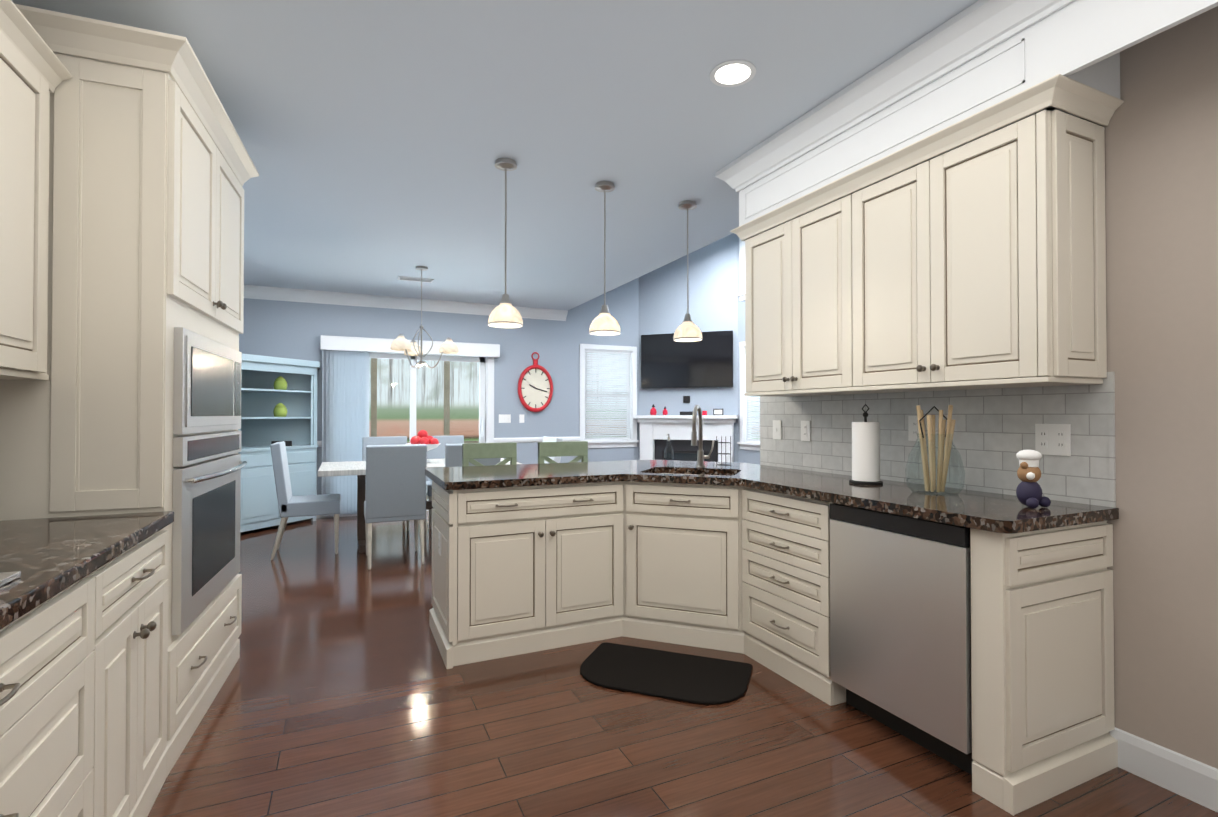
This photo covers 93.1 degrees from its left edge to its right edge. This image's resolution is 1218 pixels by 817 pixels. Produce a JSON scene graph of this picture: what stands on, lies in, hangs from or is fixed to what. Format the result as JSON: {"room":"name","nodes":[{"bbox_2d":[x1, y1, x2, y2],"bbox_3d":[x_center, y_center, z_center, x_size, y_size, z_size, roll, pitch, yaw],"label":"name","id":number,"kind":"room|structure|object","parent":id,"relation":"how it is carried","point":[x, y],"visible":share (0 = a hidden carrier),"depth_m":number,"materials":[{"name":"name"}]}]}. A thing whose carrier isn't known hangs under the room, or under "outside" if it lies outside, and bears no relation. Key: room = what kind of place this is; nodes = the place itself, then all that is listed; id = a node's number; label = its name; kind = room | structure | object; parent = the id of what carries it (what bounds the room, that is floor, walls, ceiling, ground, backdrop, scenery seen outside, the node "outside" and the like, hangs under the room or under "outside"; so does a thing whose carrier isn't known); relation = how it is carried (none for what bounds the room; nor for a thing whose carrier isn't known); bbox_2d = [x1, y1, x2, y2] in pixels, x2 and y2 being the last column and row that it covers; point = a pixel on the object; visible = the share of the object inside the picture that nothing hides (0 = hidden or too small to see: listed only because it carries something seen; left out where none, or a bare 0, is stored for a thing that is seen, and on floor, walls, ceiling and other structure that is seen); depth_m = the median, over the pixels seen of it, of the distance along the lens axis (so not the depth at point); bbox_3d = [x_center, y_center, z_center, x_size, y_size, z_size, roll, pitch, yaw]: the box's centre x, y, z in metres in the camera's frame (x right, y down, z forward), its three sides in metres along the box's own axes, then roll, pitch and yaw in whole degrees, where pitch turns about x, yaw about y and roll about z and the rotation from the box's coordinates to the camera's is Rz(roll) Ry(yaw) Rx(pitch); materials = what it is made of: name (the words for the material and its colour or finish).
{"room":"kitchen","nodes":[
{"label":"kitchen","id":0,"kind":"room"},
{"bbox_2d":[0,0,59,379],"bbox_3d":[-1.719,-0.606,1.334,0.315,0.983,1.041,0,-1,-25],"label":"upper cabinet","id":1,"kind":"object","parent":0,"relation":"attached to","point":[29,73],"depth_m":1.71,"materials":[{"name":"beige wood"}]},
{"bbox_2d":[239,277,638,494],"bbox_3d":[-1.923,-0.822,7.729,5.260,4.300,0.120,0,-1,-25],"label":"wall","id":2,"kind":"structure","parent":0,"point":[285,329],"depth_m":7.89,"materials":[{"name":"blue paint"}]},
{"bbox_2d":[244,285,567,320],"bbox_3d":[-2.382,-1.328,7.403,3.910,0.135,0.100,0,-1,-25],"label":"crown molding","id":3,"kind":"structure","parent":2,"relation":"attached to","point":[302,295],"depth_m":7.16,"materials":[{"name":"white wood"}]},
{"bbox_2d":[323,352,493,517],"bbox_3d":[-2.523,0.255,7.431,2.070,2.140,0.142,0,-1,-25],"label":"door","id":4,"kind":"structure","parent":2,"relation":"in","point":[486,399],"depth_m":7.67,"materials":[{"name":"white glass"}]},
{"bbox_2d":[321,335,499,515],"bbox_3d":[-2.460,0.211,7.316,2.150,2.145,0.114,0,-1,-25],"label":"vertical blinds","id":5,"kind":"object","parent":4,"relation":"attached to","point":[345,390],"visible":0.88,"depth_m":7.00,"materials":[{"name":"white"}]},
{"bbox_2d":[499,414,510,422],"bbox_3d":[-1.422,0.139,7.873,0.165,0.115,0.012,0,-1,-25],"label":"light switch","id":6,"kind":"object","parent":2,"relation":"attached to","point":[504,418],"depth_m":7.87,"materials":[{"name":"white plastic"}]},
{"bbox_2d":[519,414,523,422],"bbox_3d":[-1.204,0.140,7.974,0.070,0.115,0.009,0,-1,-25],"label":"light switch","id":7,"kind":"object","parent":2,"relation":"attached to","point":[521,416],"depth_m":7.97,"materials":[{"name":"white plastic"}]},
{"bbox_2d":[518,352,552,411],"bbox_3d":[-1.020,-0.369,8.032,0.500,0.839,0.065,0,-1,-25],"label":"wall clock","id":8,"kind":"object","parent":2,"relation":"attached to","point":[535,388],"visible":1,"depth_m":8.03,"materials":[{"name":"red paint"}]},
{"bbox_2d":[580,344,638,447],"bbox_3d":[-0.020,-0.179,8.562,0.960,1.510,0.170,0,-1,-25],"label":"living room window","id":9,"kind":"structure","parent":2,"relation":"in","point":[632,441],"depth_m":8.57,"materials":[{"name":"white wood"}]},
{"bbox_2d":[585,350,630,439],"bbox_3d":[-0.018,-0.195,8.558,0.744,1.310,0.040,0,-1,-25],"label":"window blinds","id":10,"kind":"object","parent":9,"relation":"attached to","point":[617,356],"visible":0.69,"depth_m":8.55,"materials":[{"name":"white plastic"}]},
{"bbox_2d":[11,0,977,309],"bbox_3d":[-0.230,-1.488,2.397,4.150,0.080,11.240,0,-1,-25],"label":"ceiling","id":11,"kind":"structure","parent":0,"point":[379,138],"depth_m":2.86,"materials":[{"name":"grey paint"}]},
{"bbox_2d":[397,276,433,282],"bbox_3d":[-2.105,-1.402,6.278,0.360,0.010,0.160,0,-1,-25],"label":"ceiling vent","id":12,"kind":"object","parent":11,"relation":"in","point":[414,279],"visible":0.96,"depth_m":6.26,"materials":[{"name":"white metal"}]},
{"bbox_2d":[390,266,458,368],"bbox_3d":[-1.870,-0.906,5.815,0.650,1.011,0.630,0,-1,-25],"label":"chandelier","id":13,"kind":"object","parent":11,"relation":"hanging from","point":[400,342],"visible":1,"depth_m":5.74,"materials":[{"name":"white glass"}]},
{"bbox_2d":[488,158,522,327],"bbox_3d":[-0.602,-0.960,3.364,0.202,0.954,0.202,0,-1,-25],"label":"pendant light","id":14,"kind":"object","parent":11,"relation":"hanging from","point":[505,313],"visible":1,"depth_m":3.33,"materials":[{"name":"white glass"}]},
{"bbox_2d":[589,181,620,335],"bbox_3d":[-0.027,-0.957,3.693,0.202,0.954,0.202,0,-1,-25],"label":"pendant light","id":15,"kind":"object","parent":11,"relation":"hanging from","point":[604,322],"visible":1,"depth_m":3.66,"materials":[{"name":"white glass"}]},
{"bbox_2d":[673,200,701,341],"bbox_3d":[0.549,-0.953,4.021,0.202,0.954,0.202,0,-1,-25],"label":"pendant light","id":16,"kind":"object","parent":11,"relation":"hanging from","point":[687,329],"visible":1,"depth_m":3.98,"materials":[{"name":"white glass"}]},
{"bbox_2d":[710,59,755,86],"bbox_3d":[0.534,-1.445,2.492,0.196,0.004,0.196,0,-1,-25],"label":"recessed light","id":17,"kind":"object","parent":11,"relation":"in","point":[730,73],"visible":1,"depth_m":2.49,"materials":[{"name":"white"}]},
{"bbox_2d":[715,0,1217,231],"bbox_3d":[2.133,-1.285,0.808,0.463,0.356,6.148,0,-1,-25],"label":"soffit beam","id":18,"kind":"structure","parent":11,"relation":"attached to","point":[976,57],"depth_m":2.23,"materials":[{"name":"white paint"}]},
{"bbox_2d":[147,511,1217,816],"bbox_3d":[0.885,1.307,2.876,6.960,0.060,11.600,0,-1,-25],"label":"floor","id":19,"kind":"structure","parent":0,"point":[343,691],"depth_m":2.23,"materials":[{"name":"brown wood"}]},
{"bbox_2d":[0,558,115,816],"bbox_3d":[-1.321,0.818,0.831,0.615,0.874,1.062,0,-1,-25],"label":"base cabinet","id":20,"kind":"object","parent":19,"relation":"on","point":[58,659],"depth_m":1.23,"materials":[{"name":"beige wood"}]},
{"bbox_2d":[0,511,173,629],"bbox_3d":[-1.146,0.356,0.451,0.635,0.040,3.096,0,-1,-25],"label":"countertop","id":21,"kind":"structure","parent":20,"relation":"on","point":[49,558],"depth_m":1.44,"materials":[{"name":"stone"}]},
{"bbox_2d":[0,571,20,586],"bbox_3d":[-1.251,0.307,0.653,0.530,0.060,0.910,0,-1,-25],"label":"gas cooktop","id":22,"kind":"object","parent":21,"relation":"in","point":[6,577],"visible":1,"depth_m":1.14,"materials":[{"name":"silver metal"}]},
{"bbox_2d":[0,4,251,767],"bbox_3d":[-1.984,0.007,2.370,0.696,2.528,1.092,0,-1,-25],"label":"tall cabinet","id":23,"kind":"object","parent":19,"relation":"on","point":[121,256],"depth_m":1.97,"materials":[{"name":"beige wood"}]},
{"bbox_2d":[112,520,175,816],"bbox_3d":[-1.653,0.826,1.558,0.615,0.874,0.660,0,-1,-25],"label":"base cabinet","id":24,"kind":"object","parent":19,"relation":"on","point":[146,572],"depth_m":1.73,"materials":[{"name":"beige wood"}]},
{"bbox_2d":[238,354,319,532],"bbox_3d":[-3.696,0.378,6.348,0.890,1.870,0.890,0,-1,-25],"label":"hutch","id":25,"kind":"object","parent":19,"relation":"on","point":[262,427],"visible":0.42,"depth_m":6.61,"materials":[{"name":"blue"}]},
{"bbox_2d":[271,376,291,445],"bbox_3d":[-3.686,0.028,6.510,0.200,0.790,0.150,0,-1,-25],"label":"decor","id":26,"kind":"object","parent":25,"relation":"in","point":[280,409],"visible":0.98,"depth_m":6.46,"materials":[{"name":"green ceramic"}]},
{"bbox_2d":[270,441,340,559],"bbox_3d":[-2.739,0.802,5.240,0.546,0.998,0.470,0,-1,-25],"label":"chair","id":27,"kind":"object","parent":19,"relation":"on","point":[289,505],"visible":1,"depth_m":5.03,"materials":[{"name":"grey fabric"}]},
{"bbox_2d":[362,436,408,530],"bbox_3d":[-2.438,0.814,6.309,0.470,0.998,0.546,0,-1,-25],"label":"chair","id":28,"kind":"object","parent":19,"relation":"on","point":[392,440],"visible":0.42,"depth_m":6.47,"materials":[{"name":"grey fabric"}]},
{"bbox_2d":[364,444,426,569],"bbox_3d":[-1.843,0.799,4.958,0.470,0.998,0.546,0,-1,-25],"label":"chair","id":29,"kind":"object","parent":19,"relation":"on","point":[396,476],"visible":1,"depth_m":4.74,"materials":[{"name":"grey fabric"}]},
{"bbox_2d":[318,458,521,552],"bbox_3d":[-1.872,0.924,5.744,1.800,0.765,1.000,0,-1,-25],"label":"dining table","id":30,"kind":"object","parent":19,"relation":"on","point":[350,468],"visible":0.29,"depth_m":5.40,"materials":[{"name":"white wood"}]},
{"bbox_2d":[408,430,440,462],"bbox_3d":[-1.854,0.378,5.758,0.340,0.327,0.340,0,-1,-25],"label":"centerpiece bowl","id":31,"kind":"object","parent":30,"relation":"on","point":[423,437],"visible":0.71,"depth_m":5.71,"materials":[{"name":"white"}]},
{"bbox_2d":[424,435,463,528],"bbox_3d":[-1.855,0.816,6.575,0.470,0.998,0.546,0,-1,-25],"label":"chair","id":32,"kind":"object","parent":19,"relation":"on","point":[438,452],"visible":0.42,"depth_m":6.71,"materials":[{"name":"grey fabric"}]},
{"bbox_2d":[445,443,500,466],"bbox_3d":[-1.267,0.802,5.188,0.470,0.998,0.546,0,-1,-25],"label":"chair","id":33,"kind":"object","parent":19,"relation":"on","point":[453,455],"visible":0.02,"depth_m":4.89,"materials":[{"name":"grey fabric"}]},
{"bbox_2d":[462,442,516,466],"bbox_3d":[-0.793,0.769,4.029,0.400,1.040,0.400,0,-1,-25],"label":"bar stool","id":34,"kind":"object","parent":19,"relation":"on","point":[507,451],"visible":0.17,"depth_m":4.17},
{"bbox_2d":[429,481,616,668],"bbox_3d":[-0.446,0.844,3.321,1.020,0.874,0.698,0,-1,-25],"label":"base cabinet","id":35,"kind":"object","parent":19,"relation":"on","point":[523,569],"depth_m":3.03,"materials":[{"name":"beige wood"}]},
{"bbox_2d":[438,532,441,555],"bbox_3d":[-0.907,0.724,3.092,0.009,0.115,0.070,0,-1,-25],"label":"outlet","id":36,"kind":"object","parent":35,"relation":"attached to","point":[439,543],"visible":1,"depth_m":3.08,"materials":[{"name":"white plastic"}]},
{"bbox_2d":[543,436,562,462],"bbox_3d":[-0.839,0.814,6.293,0.546,0.998,0.470,0,-1,-25],"label":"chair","id":37,"kind":"object","parent":19,"relation":"on","point":[551,439],"visible":0.1,"depth_m":6.22,"materials":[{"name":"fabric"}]},
{"bbox_2d":[538,441,587,463],"bbox_3d":[-0.276,0.771,4.220,0.400,1.040,0.400,0,-1,-25],"label":"bar stool","id":38,"kind":"object","parent":19,"relation":"on","point":[547,450],"visible":0.06,"depth_m":4.36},
{"bbox_2d":[580,642,752,704],"bbox_3d":[0.258,1.268,2.775,0.800,0.013,0.470,0,-1,20],"label":"area rug","id":39,"kind":"object","parent":19,"relation":"on","point":[694,679],"visible":0.96,"depth_m":2.73,"materials":[{"name":"rubber"}]},
{"bbox_2d":[617,473,732,651],"bbox_3d":[0.506,0.847,3.533,1.135,0.874,1.103,0,-1,-25],"label":"base cabinet","id":40,"kind":"object","parent":19,"relation":"on","point":[675,540],"depth_m":3.13,"materials":[{"name":"beige wood"}]},
{"bbox_2d":[425,460,736,489],"bbox_3d":[-0.236,0.386,3.283,1.410,0.040,1.305,0,-1,-25],"label":"countertop","id":41,"kind":"structure","parent":40,"relation":"on","point":[492,476],"depth_m":3.20,"materials":[{"name":"stone"}]},
{"bbox_2d":[685,461,1118,533],"bbox_3d":[0.959,0.384,3.103,0.676,0.040,2.625,0,-1,-25],"label":"countertop","id":42,"kind":"structure","parent":40,"relation":"on","point":[997,512],"depth_m":2.25,"materials":[{"name":"stone"}]},
{"bbox_2d":[691,405,713,466],"bbox_3d":[0.558,0.172,3.566,0.205,0.392,0.183,0,-1,-25],"label":"faucet","id":43,"kind":"object","parent":42,"relation":"on","point":[701,456],"visible":1,"depth_m":3.62,"materials":[{"name":"silver metal"}]},
{"bbox_2d":[716,436,730,467],"bbox_3d":[0.720,0.271,3.621,0.081,0.194,0.081,0,-1,-25],"label":"sink caddy","id":44,"kind":"object","parent":42,"relation":"on","point":[721,453],"visible":1,"depth_m":3.62,"materials":[{"name":"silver metal"}]},
{"bbox_2d":[849,404,882,484],"bbox_3d":[1.239,0.169,2.785,0.150,0.382,0.150,0,-1,-25],"label":"paper towel holder","id":45,"kind":"object","parent":42,"relation":"on","point":[865,452],"visible":1,"depth_m":2.73,"materials":[{"name":"white paper"}]},
{"bbox_2d":[905,405,964,495],"bbox_3d":[1.370,0.171,2.427,0.220,0.369,0.220,0,-1,-25],"label":"jar","id":46,"kind":"object","parent":42,"relation":"on","point":[946,437],"visible":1,"depth_m":2.41,"materials":[{"name":"clear glass"}]},
{"bbox_2d":[1016,450,1050,508],"bbox_3d":[1.512,0.250,2.067,0.110,0.206,0.088,0,-1,-25],"label":"bear figurine","id":47,"kind":"object","parent":42,"relation":"on","point":[1029,493],"visible":0.98,"depth_m":2.05,"materials":[{"name":"blue ceramic"}]},
{"bbox_2d":[634,415,738,461],"bbox_3d":[1.071,0.716,8.271,1.500,1.235,0.417,0,-1,20],"label":"fireplace mantel","id":48,"kind":"object","parent":19,"relation":"on","point":[655,430],"visible":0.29,"depth_m":8.39,"materials":[{"name":"white wood"}]},
{"bbox_2d":[650,404,656,414],"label":"mantel decor","id":49,"kind":"object","parent":48,"relation":"on","point":[653,411],"depth_m":8.51,"materials":[{"name":"red glass"}]},
{"bbox_2d":[680,412,692,414],"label":"mantel decor","id":50,"kind":"object","parent":48,"relation":"on","point":[681,413],"depth_m":8.36,"materials":[{"name":"black"}]},
{"bbox_2d":[713,409,722,414],"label":"mantel decor","id":51,"kind":"object","parent":48,"relation":"on","point":[715,411],"depth_m":8.20,"materials":[{"name":"white glass"}]},
{"bbox_2d":[733,486,828,704],"bbox_3d":[1.058,0.840,2.884,0.670,0.874,0.662,0,-1,-25],"label":"base cabinet","id":52,"kind":"object","parent":19,"relation":"on","point":[781,541],"depth_m":2.73,"materials":[{"name":"beige wood"}]},
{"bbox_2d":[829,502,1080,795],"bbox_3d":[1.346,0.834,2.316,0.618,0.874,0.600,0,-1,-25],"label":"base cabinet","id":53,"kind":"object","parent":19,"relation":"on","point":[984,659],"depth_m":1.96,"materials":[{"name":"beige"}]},
{"bbox_2d":[661,460,704,463],"bbox_3d":[0.388,0.393,3.975,0.240,0.040,0.566,0,-1,-25],"label":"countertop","id":54,"kind":"structure","parent":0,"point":[662,461],"depth_m":3.99,"materials":[{"name":"stone"}]},
{"bbox_2d":[664,434,673,465],"bbox_3d":[0.387,0.266,3.730,0.066,0.206,0.066,0,-1,-25],"label":"soap dispenser","id":55,"kind":"object","parent":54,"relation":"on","point":[668,438],"visible":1,"depth_m":3.73,"materials":[{"name":"clear glass"}]},
{"bbox_2d":[639,233,737,462],"bbox_3d":[1.166,-0.814,8.541,1.585,4.300,0.120,0,-1,20],"label":"wall","id":56,"kind":"structure","parent":0,"point":[713,283],"depth_m":8.44,"materials":[{"name":"blue paint"}]},
{"bbox_2d":[641,330,732,402],"bbox_3d":[1.131,-0.595,8.445,1.360,1.020,0.074,0,-1,20],"label":"wall-mounted tv","id":57,"kind":"object","parent":56,"relation":"attached to","point":[667,361],"visible":0.94,"depth_m":8.40,"materials":[{"name":"black plastic"}]},
{"bbox_2d":[738,237,759,464],"bbox_3d":[2.667,-0.835,6.558,0.120,4.300,3.820,0,-1,-25],"label":"wall","id":58,"kind":"structure","parent":0,"point":[749,456],"depth_m":8.16,"materials":[{"name":"blue paint"}]},
{"bbox_2d":[737,238,744,300],"bbox_3d":[2.065,-2.056,7.830,0.170,1.070,0.850,0,-1,-25],"label":"living room window","id":59,"kind":"structure","parent":58,"relation":"in","point":[741,295],"depth_m":8.12,"materials":[{"name":"white"}]},
{"bbox_2d":[737,341,759,450],"bbox_3d":[2.065,-0.186,7.810,0.170,1.510,0.850,0,-1,-25],"label":"living room window","id":60,"kind":"structure","parent":58,"relation":"in","point":[747,445],"depth_m":8.10,"materials":[{"name":"white wood"}]},
{"bbox_2d":[746,392,759,441],"bbox_3d":[2.061,-0.203,7.808,0.040,1.310,0.634,0,-1,-25],"label":"window blinds","id":61,"kind":"object","parent":60,"relation":"attached to","point":[754,417],"visible":0.17,"depth_m":7.95,"materials":[{"name":"white plastic"}]},
{"bbox_2d":[762,6,1217,768],"bbox_3d":[2.370,-0.103,0.985,0.120,2.720,6.300,0,-1,-25],"label":"wall","id":62,"kind":"structure","parent":0,"point":[1162,238],"depth_m":1.94,"materials":[{"name":"beige paint"}]},
{"bbox_2d":[310,515,1217,811],"bbox_3d":[0.839,1.212,2.856,6.260,0.130,11.000,0,-1,-25],"label":"baseboard","id":63,"kind":"structure","parent":62,"relation":"attached to","point":[1178,773],"depth_m":1.92,"materials":[{"name":"white wood"}]},
{"bbox_2d":[738,182,885,396],"bbox_3d":[1.139,-0.588,3.129,0.337,0.983,0.877,0,-1,-25],"label":"upper cabinet","id":64,"kind":"object","parent":62,"relation":"attached to","point":[791,267],"depth_m":3.06,"materials":[{"name":"beige wood"}]},
{"bbox_2d":[760,372,1115,507],"bbox_3d":[1.404,0.120,2.941,0.010,0.485,1.935,0,-1,-25],"label":"tile backsplash","id":65,"kind":"structure","parent":62,"relation":"attached to","point":[994,432],"depth_m":2.51,"materials":[{"name":"white tile"}]},
{"bbox_2d":[773,420,781,438],"bbox_3d":[1.065,0.135,3.662,0.012,0.120,0.075,0,-1,-25],"label":"outlet","id":66,"kind":"object","parent":65,"relation":"attached to","point":[777,432],"depth_m":3.66,"materials":[{"name":"white plastic"}]},
{"bbox_2d":[801,421,810,440],"bbox_3d":[1.170,0.133,3.436,0.009,0.120,0.075,0,-1,-25],"label":"outlet","id":67,"kind":"object","parent":65,"relation":"attached to","point":[805,425],"depth_m":3.43,"materials":[{"name":"white plastic"}]},
{"bbox_2d":[908,416,919,440],"bbox_3d":[1.473,0.096,2.772,0.009,0.120,0.075,0,-1,-25],"label":"outlet","id":68,"kind":"object","parent":65,"relation":"attached to","point":[912,420],"depth_m":2.78,"materials":[{"name":"white plastic"}]},
{"bbox_2d":[1035,424,1070,455],"bbox_3d":[1.718,0.120,2.235,0.009,0.120,0.120,0,-1,-25],"label":"outlet","id":69,"kind":"object","parent":65,"relation":"attached to","point":[1052,439],"depth_m":2.23,"materials":[{"name":"white plastic"}]},
{"bbox_2d":[838,78,1113,392],"bbox_3d":[1.458,-0.595,2.429,0.337,0.983,0.907,0,-1,-25],"label":"upper cabinet","id":70,"kind":"object","parent":62,"relation":"attached to","point":[979,263],"depth_m":2.15,"materials":[{"name":"beige wood"}]},
{"label":"outside","id":71,"kind":"structure","parent":0,"visible":0},
{"bbox_2d":[369,353,626,441],"bbox_3d":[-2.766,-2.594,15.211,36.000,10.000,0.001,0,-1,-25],"label":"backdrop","id":72,"kind":"structure","parent":71,"point":[454,415],"depth_m":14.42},
{"bbox_2d":[751,396,759,438],"bbox_3d":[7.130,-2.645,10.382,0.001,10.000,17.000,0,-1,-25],"label":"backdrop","id":73,"kind":"structure","parent":71,"point":[755,423],"depth_m":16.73,"materials":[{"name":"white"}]},
{"bbox_3d":[-3.491,-0.064,4.675,0.120,2.720,4.360,0,-1,-25],"label":"wall","id":74,"kind":"structure","parent":0,"visible":0},
{"bbox_2d":[494,436,579,442],"bbox_3d":[-0.988,0.436,8.064,1.250,0.070,0.022,0,-1,-25],"label":"trim","id":75,"kind":"structure","parent":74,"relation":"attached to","point":[519,440],"depth_m":7.99,"materials":[{"name":"white wood"}]},
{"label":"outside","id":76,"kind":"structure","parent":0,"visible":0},
{"bbox_2d":[371,358,478,499],"bbox_3d":[-3.689,0.095,8.409,5.700,2.720,2.598,0,-1,-25],"label":"porch","id":77,"kind":"object","parent":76,"point":[446,393],"depth_m":10.03,"materials":[{"name":"wood"}]}
]}

